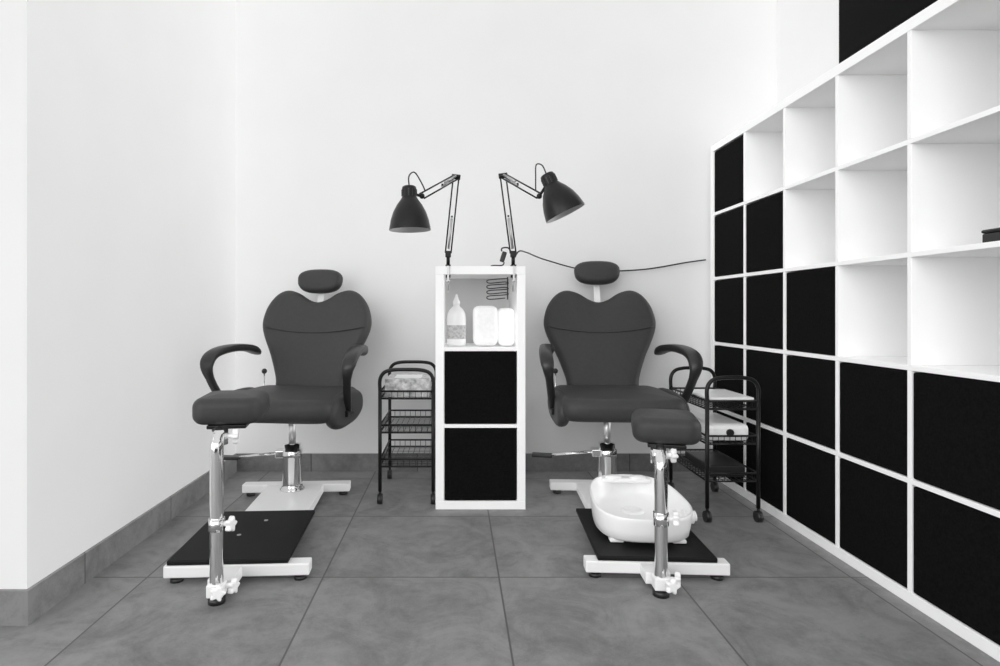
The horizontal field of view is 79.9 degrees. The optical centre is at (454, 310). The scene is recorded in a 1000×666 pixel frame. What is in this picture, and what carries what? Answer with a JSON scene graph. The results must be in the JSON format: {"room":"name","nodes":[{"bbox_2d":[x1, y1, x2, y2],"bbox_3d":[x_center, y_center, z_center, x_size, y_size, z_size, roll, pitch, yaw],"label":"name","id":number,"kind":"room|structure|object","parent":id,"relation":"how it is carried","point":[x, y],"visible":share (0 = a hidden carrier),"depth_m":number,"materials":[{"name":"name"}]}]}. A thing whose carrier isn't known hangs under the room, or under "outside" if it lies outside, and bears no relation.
{"room":"pedicure salon","nodes":[
{"label":"pedicure salon","id":0,"kind":"room"},
{"bbox_2d":[0,0,235,588],"bbox_3d":[-1.305,-0.540,2.553,0.120,2.900,1.645,0,0,0],"label":"wall","id":1,"kind":"structure","parent":0,"point":[118,117],"depth_m":2.14,"materials":[{"name":"paint"}]},
{"bbox_2d":[24,454,236,625],"bbox_3d":[-1.239,0.860,2.540,0.012,0.100,1.644,0,0,0],"label":"baseboard","id":2,"kind":"structure","parent":1,"relation":"attached to","point":[42,596],"depth_m":2.12,"materials":[{"name":"tile"}]},
{"bbox_2d":[0,472,999,665],"bbox_3d":[-1.028,0.935,0.948,5.945,0.050,5.095,0,0,0],"label":"floor","id":3,"kind":"structure","parent":0,"point":[402,580],"depth_m":1.84,"materials":[{"name":"tile"}]},
{"bbox_2d":[163,269,371,605],"bbox_3d":[-0.776,0.344,2.534,0.733,1.133,1.486,0,0,-3],"label":"chair","id":4,"kind":"object","parent":3,"relation":"on","point":[315,348],"visible":1,"depth_m":2.61,"materials":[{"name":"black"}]},
{"bbox_2d":[377,360,435,503],"bbox_3d":[-0.228,0.590,3.010,0.272,0.641,0.468,0,0,0],"label":"trolley","id":5,"kind":"object","parent":3,"relation":"on","point":[397,386],"visible":0.98,"depth_m":2.82,"materials":[{"name":"black metal"}]},
{"bbox_2d":[436,266,524,508],"bbox_3d":[0.117,0.353,2.915,0.411,1.113,0.390,0,0,0],"label":"shelving","id":6,"kind":"object","parent":3,"relation":"on","point":[480,390],"visible":0.98,"depth_m":2.72,"materials":[{"name":"white laminate"}]},
{"bbox_2d":[389,171,460,291],"bbox_3d":[-0.132,-0.357,2.576,0.172,0.543,0.446,0,0,23],"label":"desk lamp","id":7,"kind":"object","parent":6,"relation":"on","point":[409,215],"visible":1,"depth_m":2.43,"materials":[{"name":"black metal"}]},
{"bbox_2d":[447,294,465,345],"bbox_3d":[0.007,0.046,2.840,0.090,0.246,0.090,0,0,0],"label":"lotion bottle","id":8,"kind":"object","parent":6,"relation":"in","point":[456,317],"visible":1,"depth_m":2.80,"materials":[{"name":"white plastic"}]},
{"bbox_2d":[473,306,513,345],"bbox_3d":[0.183,0.072,2.857,0.193,0.190,0.165,0,0,0],"label":"packs","id":9,"kind":"object","parent":6,"relation":"in","point":[491,326],"visible":1,"depth_m":2.78},
{"bbox_2d":[486,163,705,299],"bbox_3d":[0.713,-0.342,3.042,0.605,0.586,1.403,0,0,43],"label":"desk lamp","id":10,"kind":"object","parent":6,"relation":"attached to","point":[559,200],"visible":0.98,"depth_m":2.49,"materials":[{"name":"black metal"}]},
{"bbox_2d":[532,261,729,598],"bbox_3d":[0.730,0.320,2.569,0.744,1.180,1.465,0,0,3],"label":"chair","id":11,"kind":"object","parent":3,"relation":"on","point":[600,348],"visible":0.99,"depth_m":2.70,"materials":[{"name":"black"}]},
{"bbox_2d":[590,474,696,543],"bbox_3d":[0.712,0.756,2.290,0.380,0.149,0.450,0,0,3],"label":"spa","id":12,"kind":"object","parent":11,"relation":"on","point":[622,505],"visible":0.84,"depth_m":2.31,"materials":[{"name":"white plastic"}]},
{"bbox_2d":[668,366,763,521],"bbox_3d":[1.195,0.595,2.775,0.242,0.631,0.478,0,0,0],"label":"trolley","id":13,"kind":"object","parent":3,"relation":"on","point":[713,463],"visible":0.83,"depth_m":2.59,"materials":[{"name":"black metal"}]},
{"bbox_2d":[711,0,999,661],"bbox_3d":[1.603,0.003,1.846,0.390,1.815,2.868,0,0,0],"label":"shelving","id":14,"kind":"object","parent":3,"relation":"on","point":[854,278],"visible":0.96,"depth_m":2.08,"materials":[{"name":"white laminate"}]},
{"bbox_2d":[981,227,999,242],"bbox_3d":[1.472,-0.208,1.566,0.088,0.054,0.104,0,0,0],"label":"case","id":15,"kind":"object","parent":14,"relation":"on","point":[989,235],"visible":0.89,"depth_m":1.59,"materials":[{"name":"black plastic"}]},
{"bbox_2d":[236,0,776,452],"bbox_3d":[0.290,-0.540,3.435,3.310,2.900,0.120,0,0,0],"label":"wall","id":16,"kind":"structure","parent":0,"point":[627,102],"depth_m":3.38,"materials":[{"name":"paint"}]},
{"bbox_2d":[235,453,699,471],"bbox_3d":[0.290,0.860,3.369,3.069,0.100,0.012,0,0,0],"label":"baseboard","id":17,"kind":"structure","parent":16,"relation":"attached to","point":[311,462],"depth_m":3.36,"materials":[{"name":"tile"}]},
{"bbox_2d":[777,0,838,102],"bbox_3d":[1.885,-0.540,0.887,0.120,2.900,4.975,0,0,0],"label":"wall","id":18,"kind":"structure","parent":0,"point":[807,30],"depth_m":3.12,"materials":[{"name":"paint"}]},
{"bbox_2d":[839,0,937,63],"bbox_3d":[1.819,-1.505,1.555,0.012,0.969,2.510,0,0,0],"label":"panel","id":19,"kind":"object","parent":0,"point":[861,22],"depth_m":2.61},
{"bbox_3d":[-2.682,-0.540,1.790,2.635,2.900,0.120,0,0,0],"label":"wall","id":20,"kind":"structure","parent":0,"visible":0},
{"bbox_2d":[0,589,25,625],"bbox_3d":[-2.623,0.860,1.724,2.755,0.100,0.012,0,0,0],"label":"baseboard","id":21,"kind":"structure","parent":20,"relation":"attached to","point":[11,600],"depth_m":1.72,"materials":[{"name":"tile"}]}
]}

